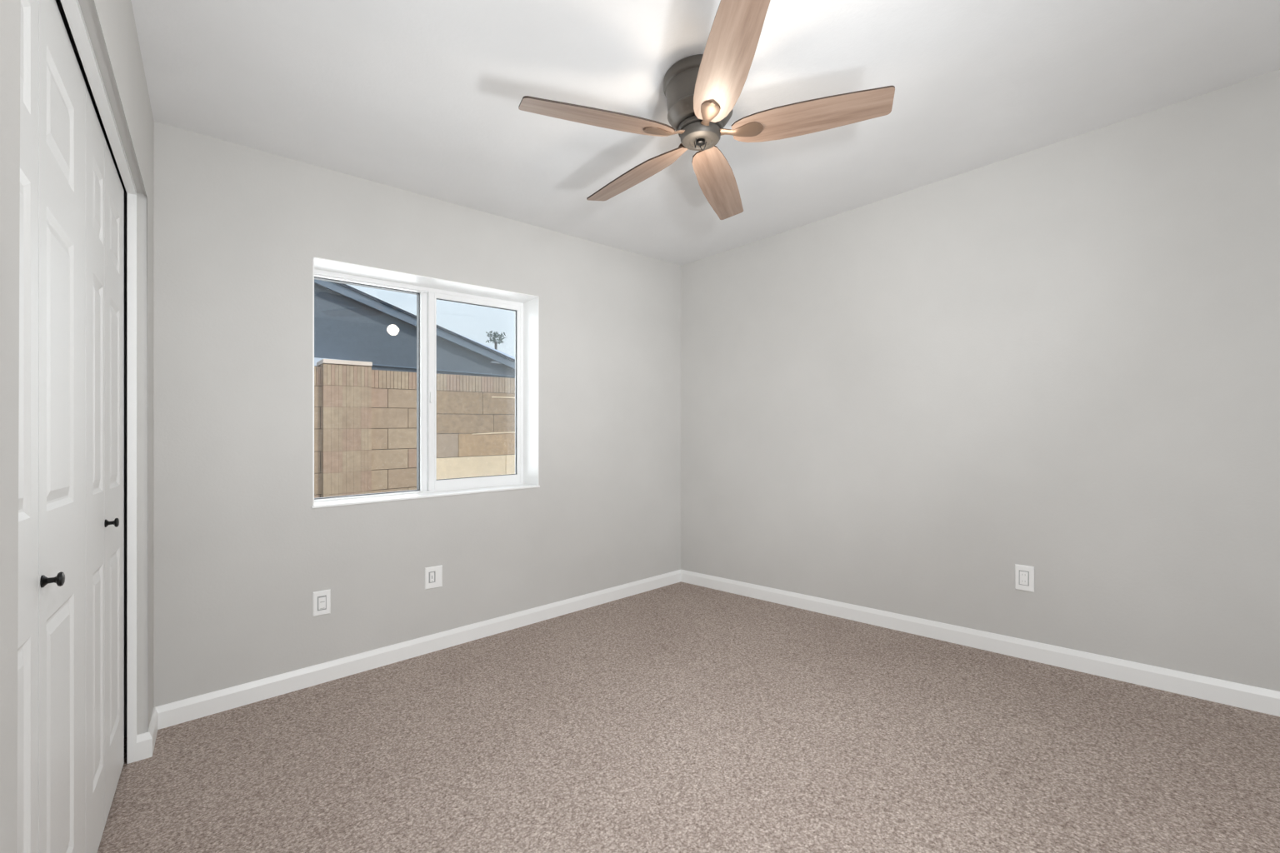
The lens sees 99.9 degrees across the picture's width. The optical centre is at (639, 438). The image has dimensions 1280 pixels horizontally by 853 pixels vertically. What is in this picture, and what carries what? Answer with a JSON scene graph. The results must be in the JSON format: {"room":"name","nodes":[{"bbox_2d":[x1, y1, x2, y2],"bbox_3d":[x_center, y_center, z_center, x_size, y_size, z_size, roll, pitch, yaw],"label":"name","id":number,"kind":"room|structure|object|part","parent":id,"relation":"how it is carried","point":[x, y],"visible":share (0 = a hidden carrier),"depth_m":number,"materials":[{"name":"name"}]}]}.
{"room":"empty bedroom","nodes":[
{"label":"empty bedroom","id":0,"kind":"room"},
{"bbox_2d":[0,0,154,852],"bbox_3d":[-0.838,-0.032,0.705,0.054,2.594,3.629,0,0,-38],"label":"wall","id":1,"kind":"structure","parent":0,"point":[110,24],"depth_m":1.19,"materials":[{"name":"beige paint"}]},
{"bbox_2d":[16,0,85,852],"bbox_3d":[-1.113,0.117,0.995,0.060,2.041,0.898,0,0,-38],"label":"door","id":2,"kind":"structure","parent":1,"relation":"in","point":[51,803],"depth_m":1.07,"materials":[{"name":"white wood"}]},
{"bbox_3d":[-1.113,0.269,1.019,0.030,0.028,0.028,0,0,-41],"label":"knob","id":3,"kind":"part","parent":2,"relation":"part of","materials":[{"name":"black metal"}]},
{"bbox_2d":[60,0,136,764],"bbox_3d":[-1.316,0.123,1.288,0.027,2.076,1.644,0,0,-38],"label":"trim","id":4,"kind":"structure","parent":1,"relation":"attached to","point":[72,8],"depth_m":1.92,"materials":[{"name":"white paint"}]},
{"bbox_2d":[85,85,124,852],"bbox_3d":[-1.609,0.131,1.626,0.060,2.038,0.699,0,0,-38],"label":"door","id":5,"kind":"structure","parent":1,"relation":"in","point":[104,190],"depth_m":1.55,"materials":[{"name":"white wood"}]},
{"bbox_3d":[-1.563,0.251,1.591,0.030,0.028,0.028,0,0,-41],"label":"knob","id":6,"kind":"part","parent":5,"relation":"part of","materials":[{"name":"black metal"}]},
{"bbox_2d":[135,707,157,761],"bbox_3d":[-1.869,1.117,2.040,0.044,0.094,0.254,0,0,-38],"label":"baseboard","id":7,"kind":"structure","parent":1,"relation":"attached to","point":[145,743],"depth_m":1.95,"materials":[{"name":"white paint"}]},
{"bbox_2d":[93,105,680,738],"bbox_3d":[-1.199,-0.021,2.976,4.012,2.619,0.260,0,0,-41],"label":"wall","id":8,"kind":"structure","parent":0,"point":[242,550],"depth_m":2.59,"materials":[{"name":"beige paint"}]},
{"bbox_2d":[312,589,330,617],"bbox_3d":[-1.499,0.777,2.532,0.074,0.115,0.007,0,0,-41],"label":"power outlet","id":9,"kind":"object","parent":8,"relation":"attached to","point":[321,599],"visible":1,"depth_m":2.53,"materials":[{"name":"white plastic"}]},
{"bbox_2d":[155,570,680,729],"bbox_3d":[-0.809,1.088,3.139,3.012,0.153,0.013,0,0,-41],"label":"baseboard","id":10,"kind":"structure","parent":8,"relation":"attached to","point":[202,706],"depth_m":2.69,"materials":[{"name":"white paint"}]},
{"bbox_2d":[311,256,539,508],"bbox_3d":[-1.158,-0.271,3.003,1.217,1.204,0.264,0,0,-41],"label":"window","id":11,"kind":"structure","parent":8,"relation":"in","point":[427,290],"depth_m":3.07,"materials":[{"name":"white paint"}]},
{"bbox_3d":[-1.137,0.311,2.979,1.217,0.040,0.198,0,0,-41],"label":"sill","id":12,"kind":"part","parent":11,"relation":"part of","materials":[{"name":"white paint"}]},
{"bbox_3d":[-0.986,-0.272,3.245,0.584,1.142,0.030,0,0,-41],"label":"sash","id":13,"kind":"part","parent":11,"relation":"part of","materials":[{"name":"white plastic"}]},
{"bbox_2d":[425,565,442,589],"bbox_3d":[-1.105,0.746,2.880,0.092,0.116,0.007,0,0,-41],"label":"wall jack","id":14,"kind":"object","parent":8,"relation":"attached to","point":[433,575],"visible":1,"depth_m":2.88,"materials":[{"name":"white plastic"}]},
{"bbox_2d":[55,0,1279,265],"bbox_3d":[0.106,-1.383,1.647,4.206,0.282,3.980,0,0,-41],"label":"ceiling","id":15,"kind":"structure","parent":0,"point":[424,97],"depth_m":2.01,"materials":[{"name":"white paint"}]},
{"bbox_2d":[518,0,894,219],"bbox_3d":[0.192,-1.193,1.998,1.241,0.266,1.227,-2,0,-41],"label":"ceiling fan","id":16,"kind":"object","parent":15,"relation":"hanging from","point":[702,92],"visible":1,"depth_m":1.85,"materials":[{"name":"brown wood"}]},
{"bbox_3d":[-0.135,-1.093,1.836,0.537,0.006,0.146,-2,13,-21],"label":"blade","id":17,"kind":"part","parent":16,"relation":"part of","materials":[{"name":"brown wood"}]},
{"bbox_3d":[-0.018,-1.097,2.248,0.146,0.006,0.570,-19,11,-40],"label":"blade","id":18,"kind":"part","parent":16,"relation":"part of","materials":[{"name":"brown wood"}]},
{"bbox_2d":[696,138,704,145],"bbox_3d":[0.223,-1.090,1.981,0.034,0.014,0.034,-2,0,-41],"label":"finial","id":19,"kind":"object","parent":16,"relation":"attached to","point":[700,142],"depth_m":1.97,"materials":[{"name":"metal"}]},
{"bbox_3d":[0.345,-1.091,2.333,0.146,0.006,0.599,-15,-7,18],"label":"blade","id":20,"kind":"part","parent":16,"relation":"part of","materials":[{"name":"brown wood"}]},
{"bbox_3d":[0.253,-1.104,1.591,0.146,0.006,0.547,11,-1,-4],"label":"blade","id":21,"kind":"part","parent":16,"relation":"part of","materials":[{"name":"brown wood"}]},
{"bbox_3d":[0.588,-1.114,1.865,0.530,0.006,0.146,-2,-13,18],"label":"blade","id":22,"kind":"part","parent":16,"relation":"part of","materials":[{"name":"brown wood"}]},
{"bbox_2d":[97,581,1279,852],"bbox_3d":[0.159,1.156,1.587,4.206,0.259,3.820,0,0,-41],"label":"floor","id":23,"kind":"structure","parent":0,"point":[679,717],"depth_m":1.88,"materials":[{"name":"brown carpet"}]},
{"bbox_2d":[680,69,1279,691],"bbox_3d":[1.632,-0.101,2.890,0.120,2.604,3.632,0,0,-45],"label":"wall","id":24,"kind":"structure","parent":0,"point":[1061,359],"depth_m":2.56,"materials":[{"name":"beige paint"}]},
{"bbox_2d":[680,570,1279,716],"bbox_3d":[1.582,1.021,2.845,0.013,0.161,3.625,0,0,-45],"label":"baseboard","id":25,"kind":"structure","parent":24,"relation":"attached to","point":[1233,694],"depth_m":2.56,"materials":[{"name":"white paint"}]},
{"bbox_2d":[1015,564,1034,592],"bbox_3d":[1.846,0.672,2.581,0.008,0.122,0.076,0,0,-45],"label":"power outlet","id":26,"kind":"object","parent":24,"relation":"attached to","point":[1024,575],"visible":1,"depth_m":2.58,"materials":[{"name":"white plastic"}]},
{"bbox_2d":[1020,579,1026,584],"bbox_3d":[1.844,0.688,2.582,0.005,0.022,0.024,0,0,-45],"label":"socket","id":27,"kind":"object","parent":26,"relation":"attached to","point":[1022,581],"depth_m":2.58,"materials":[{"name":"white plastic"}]},
{"bbox_2d":[1020,572,1026,577],"bbox_3d":[1.844,0.657,2.582,0.005,0.022,0.024,0,0,-45],"label":"socket","id":28,"kind":"object","parent":26,"relation":"attached to","point":[1022,574],"depth_m":2.58,"materials":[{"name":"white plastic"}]},
{"label":"outside","id":29,"kind":"structure","parent":0,"visible":0},
{"bbox_3d":[-7.203,1.460,27.712,54.000,0.200,44.730,0,0,-41],"label":"ground","id":30,"kind":"structure","parent":29,"visible":0},
{"bbox_2d":[314,359,514,498],"bbox_3d":[-1.869,0.334,6.190,13.194,2.324,0.297,0,0,-41],"label":"wall","id":31,"kind":"structure","parent":30,"relation":"on","point":[365,418],"depth_m":5.51,"materials":[{"name":"beige brick"}]},
{"bbox_2d":[314,279,514,378],"bbox_3d":[-9.193,-0.949,11.852,12.400,4.618,8.650,0,0,-41],"label":"house","id":32,"kind":"structure","parent":30,"relation":"on","point":[351,323],"depth_m":10.29,"materials":[{"name":"paint"}]},
{"bbox_2d":[449,330,514,359],"bbox_3d":[-10.130,-2.065,26.945,10.600,6.850,8.000,0,0,-41],"label":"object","id":33,"kind":"structure","parent":32,"relation":"attached to","point":[503,353],"depth_m":27.31,"materials":[{"name":"white paint"}]},
{"bbox_2d":[485,330,506,349],"bbox_3d":[-9.512,-2.891,35.493,1.346,8.504,1.289,0,0,-41],"label":"tree","id":34,"kind":"object","parent":30,"relation":"on","point":[495,336],"visible":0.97,"depth_m":35.42,"materials":[{"name":"grey plant"}]},
{"bbox_3d":[-9.512,-6.677,35.493,1.346,0.933,1.289,0,0,-41],"label":"crown","id":35,"kind":"part","parent":34,"relation":"part of","materials":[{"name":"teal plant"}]}
]}

